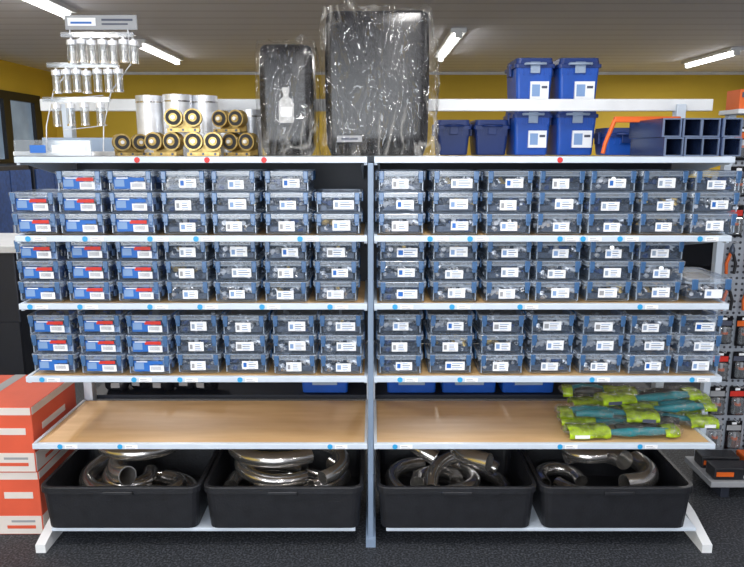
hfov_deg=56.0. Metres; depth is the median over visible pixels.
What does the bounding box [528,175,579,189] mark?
metal fittings
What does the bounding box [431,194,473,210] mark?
metal fittings
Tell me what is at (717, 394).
blister pack
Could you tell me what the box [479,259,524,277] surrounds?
metal fittings
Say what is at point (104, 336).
metal fittings
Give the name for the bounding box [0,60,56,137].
wall
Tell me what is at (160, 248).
metal fittings
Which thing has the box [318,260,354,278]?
metal fittings
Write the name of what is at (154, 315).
metal fittings
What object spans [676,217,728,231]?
metal fittings
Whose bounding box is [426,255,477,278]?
storage box
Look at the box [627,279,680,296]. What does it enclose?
storage box
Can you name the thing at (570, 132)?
storage bin
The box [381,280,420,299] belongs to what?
metal fittings
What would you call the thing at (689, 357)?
metal fittings
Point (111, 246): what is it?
metal fittings
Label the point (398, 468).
pipe elbow
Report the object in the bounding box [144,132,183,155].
roller
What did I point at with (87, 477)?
pipe elbow
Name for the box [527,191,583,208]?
storage box
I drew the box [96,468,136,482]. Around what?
pipe elbow
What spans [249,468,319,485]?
pipe elbow
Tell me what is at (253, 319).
metal fittings
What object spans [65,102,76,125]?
canister
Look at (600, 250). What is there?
metal fittings
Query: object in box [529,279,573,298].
metal fittings
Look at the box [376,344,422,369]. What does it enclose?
storage box
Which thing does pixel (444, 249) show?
metal fittings
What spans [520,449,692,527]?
plastic crate
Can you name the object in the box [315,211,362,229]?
storage box
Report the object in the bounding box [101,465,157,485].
pipe elbow
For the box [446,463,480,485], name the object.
pipe elbow
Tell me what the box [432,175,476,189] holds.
metal fittings
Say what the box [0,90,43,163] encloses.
window
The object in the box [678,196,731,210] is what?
metal fittings
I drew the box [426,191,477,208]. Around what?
storage box
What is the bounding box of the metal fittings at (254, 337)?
[229,332,269,351]
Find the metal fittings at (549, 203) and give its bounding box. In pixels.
[527,195,578,210]
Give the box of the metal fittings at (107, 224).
[65,216,114,231]
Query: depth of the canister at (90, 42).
2.77 m
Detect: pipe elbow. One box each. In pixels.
[79,454,116,485]
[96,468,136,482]
[97,449,178,460]
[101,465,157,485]
[106,458,135,485]
[138,470,186,485]
[151,470,197,485]
[224,464,308,485]
[228,449,313,468]
[234,459,308,485]
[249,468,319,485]
[307,456,350,485]
[318,449,349,484]
[384,456,425,485]
[409,449,439,463]
[410,466,462,485]
[413,470,464,484]
[424,451,499,485]
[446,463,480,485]
[450,449,492,471]
[477,470,510,485]
[535,462,587,485]
[553,477,577,485]
[560,449,606,463]
[561,449,632,469]
[618,451,658,485]
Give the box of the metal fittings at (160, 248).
[121,242,171,258]
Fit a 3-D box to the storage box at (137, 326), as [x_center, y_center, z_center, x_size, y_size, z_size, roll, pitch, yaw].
[-0.878,0.139,2.864,0.185,0.079,0.272,0,11,0]
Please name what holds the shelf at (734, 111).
attached to the rack at (720, 253)
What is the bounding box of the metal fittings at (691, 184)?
[678,175,734,189]
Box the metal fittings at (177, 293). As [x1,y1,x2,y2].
[172,281,215,298]
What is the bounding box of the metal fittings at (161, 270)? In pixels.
[122,260,166,278]
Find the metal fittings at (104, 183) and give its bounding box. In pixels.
[64,174,113,189]
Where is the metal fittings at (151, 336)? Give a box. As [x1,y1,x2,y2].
[131,330,175,351]
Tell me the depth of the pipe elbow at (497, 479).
3.14 m
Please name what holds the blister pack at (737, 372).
hanging from the rack at (720, 253)
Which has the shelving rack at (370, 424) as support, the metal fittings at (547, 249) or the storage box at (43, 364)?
the storage box at (43, 364)
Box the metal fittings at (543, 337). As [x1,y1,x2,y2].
[523,331,567,350]
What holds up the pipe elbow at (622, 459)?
on the pipe elbow at (546, 469)
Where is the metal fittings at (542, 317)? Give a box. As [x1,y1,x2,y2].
[524,310,568,331]
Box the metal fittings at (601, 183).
[575,175,629,189]
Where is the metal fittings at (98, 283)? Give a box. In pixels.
[73,278,118,298]
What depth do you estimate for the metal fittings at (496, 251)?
2.71 m
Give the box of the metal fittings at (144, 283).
[122,279,167,298]
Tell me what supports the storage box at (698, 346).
on the storage box at (696, 365)
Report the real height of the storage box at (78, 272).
0.079 m
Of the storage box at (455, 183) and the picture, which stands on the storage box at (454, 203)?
the storage box at (455, 183)
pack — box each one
[694,449,739,467]
[706,421,722,446]
[706,460,743,479]
[708,386,725,414]
[712,351,729,380]
[714,316,732,343]
[724,421,742,448]
[725,205,743,236]
[727,386,743,414]
[729,166,743,196]
[731,351,743,378]
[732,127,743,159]
[734,316,743,345]
[736,450,743,460]
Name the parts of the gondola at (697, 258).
panel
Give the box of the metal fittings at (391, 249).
[382,242,420,257]
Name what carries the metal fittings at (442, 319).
in the storage box at (450, 325)
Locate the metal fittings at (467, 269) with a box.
[431,262,472,278]
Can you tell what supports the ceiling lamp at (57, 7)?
attached to the ceiling
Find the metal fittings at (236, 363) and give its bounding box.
[230,348,269,369]
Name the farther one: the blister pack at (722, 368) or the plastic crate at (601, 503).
the blister pack at (722, 368)
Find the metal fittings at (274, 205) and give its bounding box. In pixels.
[269,195,310,210]
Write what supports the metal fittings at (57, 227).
in the storage box at (24, 225)
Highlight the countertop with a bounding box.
[0,233,23,252]
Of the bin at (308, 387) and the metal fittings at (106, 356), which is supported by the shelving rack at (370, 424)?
the bin at (308, 387)
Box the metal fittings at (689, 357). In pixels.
[656,346,712,370]
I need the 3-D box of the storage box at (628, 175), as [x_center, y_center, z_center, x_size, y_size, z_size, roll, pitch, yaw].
[0.907,-0.407,2.758,0.195,0.079,0.272,0,11,0]
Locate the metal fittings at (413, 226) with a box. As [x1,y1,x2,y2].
[381,215,420,231]
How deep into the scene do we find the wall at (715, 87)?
9.67 m
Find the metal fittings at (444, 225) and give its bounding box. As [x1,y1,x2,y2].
[431,216,473,231]
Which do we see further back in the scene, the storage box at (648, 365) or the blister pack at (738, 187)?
the blister pack at (738, 187)
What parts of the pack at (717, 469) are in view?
printed panel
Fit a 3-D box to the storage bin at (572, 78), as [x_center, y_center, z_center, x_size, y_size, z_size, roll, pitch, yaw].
[0.942,-0.936,3.302,0.208,0.218,0.285,0,11,0]
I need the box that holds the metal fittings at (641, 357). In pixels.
[610,350,663,370]
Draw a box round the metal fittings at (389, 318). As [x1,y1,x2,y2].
[380,311,417,330]
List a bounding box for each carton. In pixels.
[0,375,75,471]
[0,449,74,533]
[726,89,743,109]
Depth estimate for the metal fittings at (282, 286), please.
2.75 m
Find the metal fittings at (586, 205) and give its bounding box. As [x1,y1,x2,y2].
[578,196,628,211]
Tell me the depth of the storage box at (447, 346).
2.75 m
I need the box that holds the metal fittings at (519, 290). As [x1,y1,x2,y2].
[479,280,524,298]
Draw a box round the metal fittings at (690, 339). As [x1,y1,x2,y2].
[657,332,713,350]
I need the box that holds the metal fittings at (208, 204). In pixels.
[167,196,215,210]
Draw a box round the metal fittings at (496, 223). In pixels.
[479,214,525,231]
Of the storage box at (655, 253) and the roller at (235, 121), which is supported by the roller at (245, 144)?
the roller at (235, 121)
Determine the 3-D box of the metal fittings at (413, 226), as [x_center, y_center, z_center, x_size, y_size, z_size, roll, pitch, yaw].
[0.108,-0.244,2.797,0.160,0.054,0.234,0,11,0]
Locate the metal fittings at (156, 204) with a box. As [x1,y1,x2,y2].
[114,194,168,210]
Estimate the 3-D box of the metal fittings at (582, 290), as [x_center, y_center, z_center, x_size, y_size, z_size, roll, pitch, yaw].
[0.919,0.014,2.848,0.161,0.054,0.230,0,11,0]
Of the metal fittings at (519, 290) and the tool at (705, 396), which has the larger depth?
the tool at (705, 396)
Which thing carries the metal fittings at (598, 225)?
in the storage box at (608, 227)
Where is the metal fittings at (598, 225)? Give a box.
[575,215,626,231]
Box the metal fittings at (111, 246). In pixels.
[71,242,120,257]
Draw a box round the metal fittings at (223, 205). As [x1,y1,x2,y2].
[216,195,262,210]
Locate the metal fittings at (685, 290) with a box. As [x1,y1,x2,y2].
[672,281,722,297]
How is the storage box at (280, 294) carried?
on the shelving rack at (370, 424)
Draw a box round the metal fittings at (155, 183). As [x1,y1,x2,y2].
[113,175,166,189]
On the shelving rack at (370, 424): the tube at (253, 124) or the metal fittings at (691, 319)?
the tube at (253, 124)
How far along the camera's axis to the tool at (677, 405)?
3.00 m
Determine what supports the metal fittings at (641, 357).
in the storage box at (648, 365)
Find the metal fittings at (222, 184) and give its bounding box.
[216,175,261,189]
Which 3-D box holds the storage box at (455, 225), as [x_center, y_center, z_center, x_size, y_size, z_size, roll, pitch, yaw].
[0.318,-0.250,2.793,0.195,0.079,0.272,0,11,0]
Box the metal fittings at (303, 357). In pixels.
[278,350,316,371]
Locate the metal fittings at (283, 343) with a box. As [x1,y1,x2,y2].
[277,332,316,351]
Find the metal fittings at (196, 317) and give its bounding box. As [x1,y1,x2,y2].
[180,311,222,331]
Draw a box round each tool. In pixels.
[557,405,659,422]
[557,412,638,425]
[562,383,637,396]
[563,422,680,438]
[567,396,658,407]
[594,387,702,405]
[609,406,701,415]
[614,399,716,415]
[637,390,710,402]
[641,412,719,428]
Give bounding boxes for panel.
[259,44,315,155]
[325,10,428,155]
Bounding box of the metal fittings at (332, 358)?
[324,351,359,371]
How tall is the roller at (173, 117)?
0.089 m
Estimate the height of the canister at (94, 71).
0.096 m
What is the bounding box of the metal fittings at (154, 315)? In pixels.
[131,310,181,331]
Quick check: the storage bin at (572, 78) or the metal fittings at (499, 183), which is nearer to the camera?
the metal fittings at (499, 183)
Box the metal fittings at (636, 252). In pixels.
[623,242,677,257]
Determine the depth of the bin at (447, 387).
3.38 m
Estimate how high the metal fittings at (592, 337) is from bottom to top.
0.054 m
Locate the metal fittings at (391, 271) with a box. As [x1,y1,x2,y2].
[383,261,420,277]
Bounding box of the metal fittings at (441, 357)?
[428,350,466,369]
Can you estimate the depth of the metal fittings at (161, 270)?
2.76 m
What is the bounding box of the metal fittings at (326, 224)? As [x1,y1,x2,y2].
[318,216,358,231]
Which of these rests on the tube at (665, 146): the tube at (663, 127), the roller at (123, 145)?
the tube at (663, 127)
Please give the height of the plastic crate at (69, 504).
0.190 m
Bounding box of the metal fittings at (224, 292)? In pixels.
[220,279,263,299]
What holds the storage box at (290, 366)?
on the shelving rack at (370, 424)
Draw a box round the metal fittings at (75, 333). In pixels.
[39,328,86,350]
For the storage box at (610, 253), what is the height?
0.079 m
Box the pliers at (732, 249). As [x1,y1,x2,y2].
[725,243,736,273]
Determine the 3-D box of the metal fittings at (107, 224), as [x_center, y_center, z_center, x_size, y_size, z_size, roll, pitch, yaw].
[-1.103,-0.243,2.790,0.155,0.054,0.230,0,11,0]
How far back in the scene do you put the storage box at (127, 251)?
2.69 m
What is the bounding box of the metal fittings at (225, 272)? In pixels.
[218,260,263,277]
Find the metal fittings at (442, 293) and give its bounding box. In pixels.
[430,279,472,298]
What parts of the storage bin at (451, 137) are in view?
lid, handle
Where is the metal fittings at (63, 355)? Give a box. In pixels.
[42,347,89,369]
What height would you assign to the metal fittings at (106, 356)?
0.054 m
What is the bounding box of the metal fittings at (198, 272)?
[171,260,215,278]
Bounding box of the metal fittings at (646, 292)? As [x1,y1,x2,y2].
[617,278,674,298]
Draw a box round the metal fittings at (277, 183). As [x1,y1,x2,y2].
[269,175,310,189]
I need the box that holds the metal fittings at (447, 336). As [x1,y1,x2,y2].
[428,331,467,350]
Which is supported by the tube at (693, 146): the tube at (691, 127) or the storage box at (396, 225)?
the tube at (691, 127)
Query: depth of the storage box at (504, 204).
2.65 m
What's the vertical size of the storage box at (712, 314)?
0.079 m
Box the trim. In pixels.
[72,72,743,74]
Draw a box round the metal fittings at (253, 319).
[227,313,269,331]
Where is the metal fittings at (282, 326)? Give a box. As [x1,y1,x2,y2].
[276,310,315,331]
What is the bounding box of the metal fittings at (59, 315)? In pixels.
[36,310,84,332]
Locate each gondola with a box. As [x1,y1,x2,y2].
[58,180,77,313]
[670,177,717,315]
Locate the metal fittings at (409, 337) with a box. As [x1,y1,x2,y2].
[381,331,417,351]
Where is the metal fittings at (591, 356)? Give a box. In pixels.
[572,347,616,370]
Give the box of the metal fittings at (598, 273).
[579,258,626,278]
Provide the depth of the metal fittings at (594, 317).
2.78 m
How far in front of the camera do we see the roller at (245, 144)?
2.71 m
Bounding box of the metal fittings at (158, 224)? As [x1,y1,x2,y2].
[115,213,169,231]
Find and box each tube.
[135,95,163,152]
[162,94,191,155]
[192,95,217,139]
[212,111,240,155]
[241,109,262,155]
[629,118,681,138]
[630,137,683,155]
[681,118,702,136]
[683,137,703,155]
[701,118,720,136]
[703,137,719,155]
[719,137,741,155]
[720,118,742,136]
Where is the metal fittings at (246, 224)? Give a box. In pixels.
[217,214,262,231]
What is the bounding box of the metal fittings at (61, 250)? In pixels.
[22,242,70,258]
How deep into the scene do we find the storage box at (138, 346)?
2.75 m
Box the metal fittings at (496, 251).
[480,242,526,258]
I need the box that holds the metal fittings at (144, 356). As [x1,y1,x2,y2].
[132,348,177,371]
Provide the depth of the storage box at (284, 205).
2.66 m
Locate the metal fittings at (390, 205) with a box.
[379,195,419,210]
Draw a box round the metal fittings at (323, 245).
[318,242,355,257]
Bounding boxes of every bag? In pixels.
[105,382,129,390]
[129,382,149,388]
[148,382,174,390]
[174,382,193,388]
[192,382,218,390]
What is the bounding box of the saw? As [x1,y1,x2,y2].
[601,116,680,153]
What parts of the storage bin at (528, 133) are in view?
lid, handle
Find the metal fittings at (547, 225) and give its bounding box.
[528,215,575,231]
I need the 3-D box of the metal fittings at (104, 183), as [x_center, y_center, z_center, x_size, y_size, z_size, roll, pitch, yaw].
[-1.103,-0.401,2.761,0.154,0.054,0.230,0,11,0]
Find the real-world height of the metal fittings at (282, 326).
0.054 m
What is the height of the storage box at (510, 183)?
0.079 m
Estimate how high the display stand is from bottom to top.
0.554 m
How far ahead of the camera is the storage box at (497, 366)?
2.77 m
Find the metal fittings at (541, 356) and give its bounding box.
[523,347,566,369]
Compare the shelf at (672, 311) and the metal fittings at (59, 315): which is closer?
the metal fittings at (59, 315)
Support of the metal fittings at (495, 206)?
in the storage box at (504, 204)
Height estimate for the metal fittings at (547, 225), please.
0.054 m
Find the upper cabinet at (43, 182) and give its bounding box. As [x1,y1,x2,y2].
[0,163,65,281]
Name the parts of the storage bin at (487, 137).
lid, handle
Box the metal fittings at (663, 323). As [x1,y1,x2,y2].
[613,310,668,331]
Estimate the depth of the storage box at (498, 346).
2.76 m
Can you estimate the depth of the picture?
2.62 m
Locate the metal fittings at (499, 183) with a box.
[481,175,529,189]
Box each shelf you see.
[670,310,704,315]
[673,266,710,275]
[685,456,743,486]
[719,109,743,114]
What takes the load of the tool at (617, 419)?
on the shelving rack at (370, 424)
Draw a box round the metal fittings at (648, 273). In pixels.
[620,260,676,278]
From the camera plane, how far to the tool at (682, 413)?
3.07 m
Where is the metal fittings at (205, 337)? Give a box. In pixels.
[181,332,223,350]
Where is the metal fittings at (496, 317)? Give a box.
[477,310,519,331]
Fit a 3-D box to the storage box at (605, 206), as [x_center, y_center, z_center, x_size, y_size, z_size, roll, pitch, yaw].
[0.905,-0.328,2.772,0.195,0.079,0.272,0,11,0]
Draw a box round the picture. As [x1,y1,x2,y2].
[279,87,293,122]
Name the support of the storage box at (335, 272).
on the storage box at (331, 294)
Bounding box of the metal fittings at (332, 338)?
[324,332,359,351]
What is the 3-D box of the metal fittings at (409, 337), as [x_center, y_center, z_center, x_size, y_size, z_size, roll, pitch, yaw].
[0.110,0.225,2.875,0.153,0.054,0.230,0,11,0]
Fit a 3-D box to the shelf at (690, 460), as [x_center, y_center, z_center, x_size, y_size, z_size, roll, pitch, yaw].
[1.919,0.909,3.389,0.690,0.030,0.280,0,11,0]
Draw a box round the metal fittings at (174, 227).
[168,215,215,231]
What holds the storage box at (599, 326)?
on the storage box at (601, 345)
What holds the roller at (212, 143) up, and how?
on the shelving rack at (370, 424)
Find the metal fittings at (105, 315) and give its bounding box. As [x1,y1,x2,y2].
[85,310,134,331]
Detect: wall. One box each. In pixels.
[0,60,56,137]
[52,75,743,176]
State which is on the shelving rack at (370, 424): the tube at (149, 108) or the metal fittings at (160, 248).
the tube at (149, 108)
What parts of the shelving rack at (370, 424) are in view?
shelf rail, shelf rail, shelf rail, shelf, shelf, shelf rail, shelf, shelf rail, shelf, shelf, shelf, shelf, panel, kick panel, shelf, shelf, shelf, shelf rail, shelf, shelf, shelf rail, shelf, shelf rail, shelf rail, shelf rail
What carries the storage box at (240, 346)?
on the storage box at (245, 364)
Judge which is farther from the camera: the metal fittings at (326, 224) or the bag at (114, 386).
the bag at (114, 386)
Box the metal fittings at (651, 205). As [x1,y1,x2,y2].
[622,194,679,210]
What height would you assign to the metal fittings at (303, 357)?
0.054 m
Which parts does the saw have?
leg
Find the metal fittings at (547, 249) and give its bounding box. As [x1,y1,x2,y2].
[530,242,575,257]
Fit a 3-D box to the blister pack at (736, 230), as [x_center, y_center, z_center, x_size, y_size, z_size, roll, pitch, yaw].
[1.704,-0.292,3.280,0.080,0.150,0.030,0,11,0]
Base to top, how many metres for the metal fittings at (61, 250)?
0.054 m
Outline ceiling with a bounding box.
[0,0,743,71]
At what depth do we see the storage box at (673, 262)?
2.70 m
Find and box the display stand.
[13,15,137,155]
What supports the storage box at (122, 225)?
on the shelving rack at (370, 424)
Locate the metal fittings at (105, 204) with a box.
[63,196,113,211]
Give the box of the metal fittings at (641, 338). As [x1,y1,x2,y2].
[611,331,664,350]
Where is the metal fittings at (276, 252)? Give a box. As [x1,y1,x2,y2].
[267,242,308,257]
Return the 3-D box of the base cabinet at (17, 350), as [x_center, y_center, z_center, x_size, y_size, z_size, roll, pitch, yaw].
[-3.300,0.163,5.095,2.000,0.980,0.750,0,11,0]
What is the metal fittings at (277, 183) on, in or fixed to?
in the storage box at (287, 183)
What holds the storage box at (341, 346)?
on the storage box at (340, 367)
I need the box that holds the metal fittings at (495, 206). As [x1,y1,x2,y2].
[480,195,526,210]
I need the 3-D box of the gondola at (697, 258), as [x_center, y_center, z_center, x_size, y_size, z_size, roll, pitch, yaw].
[2.600,-0.322,6.575,1.800,1.380,0.440,0,11,0]
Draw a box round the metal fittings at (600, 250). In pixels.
[579,242,627,257]
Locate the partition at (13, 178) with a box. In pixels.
[0,165,32,232]
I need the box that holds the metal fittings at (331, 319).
[323,310,359,331]
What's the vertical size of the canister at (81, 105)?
0.096 m
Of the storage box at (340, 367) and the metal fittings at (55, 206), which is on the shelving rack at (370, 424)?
the storage box at (340, 367)
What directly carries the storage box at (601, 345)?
on the storage box at (594, 366)
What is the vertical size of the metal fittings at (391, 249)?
0.053 m
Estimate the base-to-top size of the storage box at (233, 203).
0.079 m
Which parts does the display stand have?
wire post, hanging rail, hanging rail, hanging rail, wire post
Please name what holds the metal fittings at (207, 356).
in the storage box at (195, 365)
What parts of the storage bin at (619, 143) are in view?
lid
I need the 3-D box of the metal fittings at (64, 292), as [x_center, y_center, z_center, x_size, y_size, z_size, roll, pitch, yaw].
[-1.287,0.015,2.842,0.151,0.054,0.230,0,11,0]
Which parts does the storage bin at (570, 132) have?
lid, handle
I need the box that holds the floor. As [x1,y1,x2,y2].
[0,310,743,566]
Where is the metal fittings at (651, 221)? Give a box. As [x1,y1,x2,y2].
[621,214,677,231]
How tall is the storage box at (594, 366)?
0.079 m
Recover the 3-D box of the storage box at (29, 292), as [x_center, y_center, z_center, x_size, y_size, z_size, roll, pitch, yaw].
[-1.287,0.009,2.842,0.184,0.079,0.272,0,11,0]
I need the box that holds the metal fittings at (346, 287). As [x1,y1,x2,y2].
[319,279,354,298]
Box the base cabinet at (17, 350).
[0,233,61,374]
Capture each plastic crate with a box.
[41,449,220,527]
[204,449,364,527]
[376,449,535,527]
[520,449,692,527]
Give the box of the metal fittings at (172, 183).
[166,175,215,189]
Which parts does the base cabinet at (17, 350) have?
kick plate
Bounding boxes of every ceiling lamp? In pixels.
[24,0,76,19]
[134,39,182,64]
[434,28,466,61]
[681,47,743,67]
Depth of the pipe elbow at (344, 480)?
2.97 m
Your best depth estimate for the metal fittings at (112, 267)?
2.76 m
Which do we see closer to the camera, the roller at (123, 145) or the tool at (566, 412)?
the roller at (123, 145)
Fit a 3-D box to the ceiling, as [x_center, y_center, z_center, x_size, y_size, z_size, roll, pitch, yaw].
[0.400,-1.725,3.133,9.600,0.100,13.200,0,11,0]
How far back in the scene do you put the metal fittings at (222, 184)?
2.67 m
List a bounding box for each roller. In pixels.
[112,134,146,155]
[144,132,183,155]
[164,108,202,131]
[184,132,222,155]
[212,110,247,132]
[222,133,258,155]
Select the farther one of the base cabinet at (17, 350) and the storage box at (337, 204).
the base cabinet at (17, 350)
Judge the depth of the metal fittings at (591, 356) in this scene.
2.81 m
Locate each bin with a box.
[302,382,348,392]
[387,382,435,392]
[432,120,471,154]
[440,382,495,392]
[470,120,510,154]
[497,382,553,392]
[503,111,552,154]
[505,58,554,98]
[546,111,598,154]
[549,58,601,98]
[594,128,630,154]
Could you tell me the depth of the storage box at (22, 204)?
2.66 m
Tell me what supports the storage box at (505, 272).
on the storage box at (503, 293)
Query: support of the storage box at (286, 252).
on the storage box at (282, 272)
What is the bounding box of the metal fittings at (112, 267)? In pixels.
[73,260,121,278]
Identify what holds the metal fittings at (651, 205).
in the storage box at (661, 205)
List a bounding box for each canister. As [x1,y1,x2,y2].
[51,68,62,93]
[51,102,62,126]
[61,68,72,92]
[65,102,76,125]
[66,38,77,63]
[71,67,82,91]
[76,37,87,62]
[79,101,90,125]
[81,69,92,93]
[86,38,97,63]
[92,67,102,91]
[95,101,105,125]
[97,38,107,63]
[103,67,113,91]
[107,38,117,63]
[113,67,123,91]
[118,37,128,62]
[128,38,138,64]
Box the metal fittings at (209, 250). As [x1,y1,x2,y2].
[169,242,214,257]
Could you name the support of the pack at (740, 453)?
on the rack at (720, 253)
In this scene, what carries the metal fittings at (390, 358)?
in the storage box at (399, 365)
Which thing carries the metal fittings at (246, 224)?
in the storage box at (230, 225)
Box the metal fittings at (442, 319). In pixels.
[429,311,468,330]
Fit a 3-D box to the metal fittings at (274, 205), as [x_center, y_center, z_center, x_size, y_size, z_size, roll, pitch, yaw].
[-0.322,-0.323,2.780,0.155,0.054,0.230,0,11,0]
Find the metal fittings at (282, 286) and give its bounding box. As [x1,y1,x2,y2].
[268,279,309,298]
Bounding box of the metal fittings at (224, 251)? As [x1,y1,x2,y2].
[219,242,262,257]
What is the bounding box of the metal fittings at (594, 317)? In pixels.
[574,311,619,331]
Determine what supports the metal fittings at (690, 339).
in the storage box at (698, 346)
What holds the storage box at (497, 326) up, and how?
on the storage box at (498, 346)
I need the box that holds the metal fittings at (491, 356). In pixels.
[476,350,517,370]
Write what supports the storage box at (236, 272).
on the storage box at (232, 293)
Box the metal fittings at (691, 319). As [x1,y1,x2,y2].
[658,310,715,331]
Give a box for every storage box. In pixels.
[9,191,70,210]
[12,211,73,230]
[14,241,70,257]
[17,258,73,278]
[18,278,75,298]
[28,310,84,331]
[31,330,84,350]
[33,348,85,370]
[56,171,99,188]
[57,191,119,210]
[59,211,121,231]
[65,242,106,257]
[67,257,122,277]
[68,277,123,298]
[78,310,131,331]
[79,329,131,351]
[81,350,131,370]
[107,171,160,188]
[109,191,169,210]
[110,211,170,231]
[115,242,156,257]
[116,258,169,278]
[117,277,170,298]
[126,310,178,331]
[127,328,179,351]
[128,346,180,371]
[161,171,211,187]
[161,191,216,209]
[163,211,217,231]
[164,242,213,256]
[166,256,218,277]
[167,276,218,298]
[175,310,225,330]
[176,325,227,350]
[178,346,228,369]
[211,171,264,188]
[212,191,265,208]
[213,211,265,230]
[214,242,264,256]
[215,255,266,276]
[215,275,266,297]
[223,310,272,331]
[224,325,274,350]
[225,343,274,368]
[265,171,315,187]
[265,191,315,209]
[265,211,315,230]
[265,242,312,256]
[265,255,312,277]
[265,275,313,298]
[272,310,318,330]
[273,325,320,349]
[273,344,320,370]
[314,242,360,256]
[314,255,359,276]
[314,274,359,298]
[315,191,362,208]
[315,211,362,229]
[319,310,364,330]
[319,325,364,350]
[319,344,364,371]
[375,171,425,188]
[375,191,424,208]
[375,211,424,230]
[375,310,422,329]
[376,242,425,256]
[376,325,422,351]
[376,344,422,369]
[377,255,425,276]
[377,275,425,297]
[423,343,471,369]
[424,310,472,329]
[424,325,472,351]
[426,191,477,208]
[426,211,477,229]
[426,242,477,256]
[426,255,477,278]
[426,275,476,297]
[427,171,479,187]
[471,325,522,350]
[471,343,522,370]
[472,310,523,330]
[476,211,530,230]
[476,255,529,276]
[476,275,529,298]
[477,191,531,209]
[478,242,531,256]
[479,171,532,187]
[518,325,572,349]
[519,346,571,369]
[521,310,573,329]
[525,211,581,230]
[525,276,579,297]
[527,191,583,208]
[527,257,579,277]
[533,171,584,188]
[537,242,580,257]
[568,346,621,370]
[569,327,623,349]
[570,310,625,330]
[574,211,632,231]
[575,257,632,277]
[575,277,630,296]
[576,191,634,210]
[581,242,634,257]
[592,171,636,187]
[617,349,670,369]
[619,310,673,331]
[619,331,671,349]
[621,211,684,230]
[624,191,686,209]
[627,258,683,277]
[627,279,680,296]
[640,242,683,257]
[644,171,688,187]
[665,330,721,350]
[665,349,719,369]
[666,310,722,330]
[672,211,736,229]
[675,191,739,208]
[682,171,741,188]
[691,279,731,297]
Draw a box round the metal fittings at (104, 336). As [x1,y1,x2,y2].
[86,329,128,351]
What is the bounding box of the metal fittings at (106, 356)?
[86,350,129,370]
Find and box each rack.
[14,99,734,552]
[685,109,743,496]
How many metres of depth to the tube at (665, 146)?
2.75 m
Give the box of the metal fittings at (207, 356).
[182,349,224,369]
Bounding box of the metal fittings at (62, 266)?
[23,260,72,278]
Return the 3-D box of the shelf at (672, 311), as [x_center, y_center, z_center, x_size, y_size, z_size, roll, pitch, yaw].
[2.600,0.256,6.665,1.800,0.030,0.400,0,11,0]
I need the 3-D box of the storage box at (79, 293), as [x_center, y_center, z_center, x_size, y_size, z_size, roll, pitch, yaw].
[-1.097,0.009,2.841,0.184,0.079,0.272,0,11,0]
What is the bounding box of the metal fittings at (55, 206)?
[16,196,63,210]
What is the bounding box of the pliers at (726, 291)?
[721,286,733,310]
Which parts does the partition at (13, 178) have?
door, door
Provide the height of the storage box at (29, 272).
0.079 m
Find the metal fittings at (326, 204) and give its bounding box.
[320,194,358,210]
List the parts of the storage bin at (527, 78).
lid, handle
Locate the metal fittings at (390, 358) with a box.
[381,351,417,371]
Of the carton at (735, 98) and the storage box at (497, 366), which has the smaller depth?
the storage box at (497, 366)
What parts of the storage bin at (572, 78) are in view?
lid, handle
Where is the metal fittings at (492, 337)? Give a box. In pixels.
[476,330,518,350]
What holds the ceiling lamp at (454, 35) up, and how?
attached to the ceiling
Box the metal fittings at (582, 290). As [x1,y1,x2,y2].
[578,279,624,297]
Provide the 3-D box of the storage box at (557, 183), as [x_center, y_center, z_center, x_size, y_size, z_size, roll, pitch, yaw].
[0.716,-0.408,2.765,0.195,0.079,0.272,0,11,0]
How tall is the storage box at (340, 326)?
0.079 m
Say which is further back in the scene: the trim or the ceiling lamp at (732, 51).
the trim
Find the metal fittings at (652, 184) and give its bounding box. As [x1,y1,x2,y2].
[627,175,680,189]
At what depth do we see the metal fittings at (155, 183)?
2.68 m
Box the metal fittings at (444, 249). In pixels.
[431,242,472,257]
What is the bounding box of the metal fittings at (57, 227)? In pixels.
[18,213,65,231]
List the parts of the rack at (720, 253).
post, perforated panel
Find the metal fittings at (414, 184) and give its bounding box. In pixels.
[380,175,420,189]
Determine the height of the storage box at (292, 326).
0.079 m
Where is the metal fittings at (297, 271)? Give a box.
[269,258,308,277]
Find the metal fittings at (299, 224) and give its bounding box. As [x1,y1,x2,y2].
[270,215,311,231]
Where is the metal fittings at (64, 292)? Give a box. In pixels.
[24,279,73,298]
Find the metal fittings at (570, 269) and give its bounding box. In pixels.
[529,260,574,278]
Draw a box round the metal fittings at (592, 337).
[573,332,617,350]

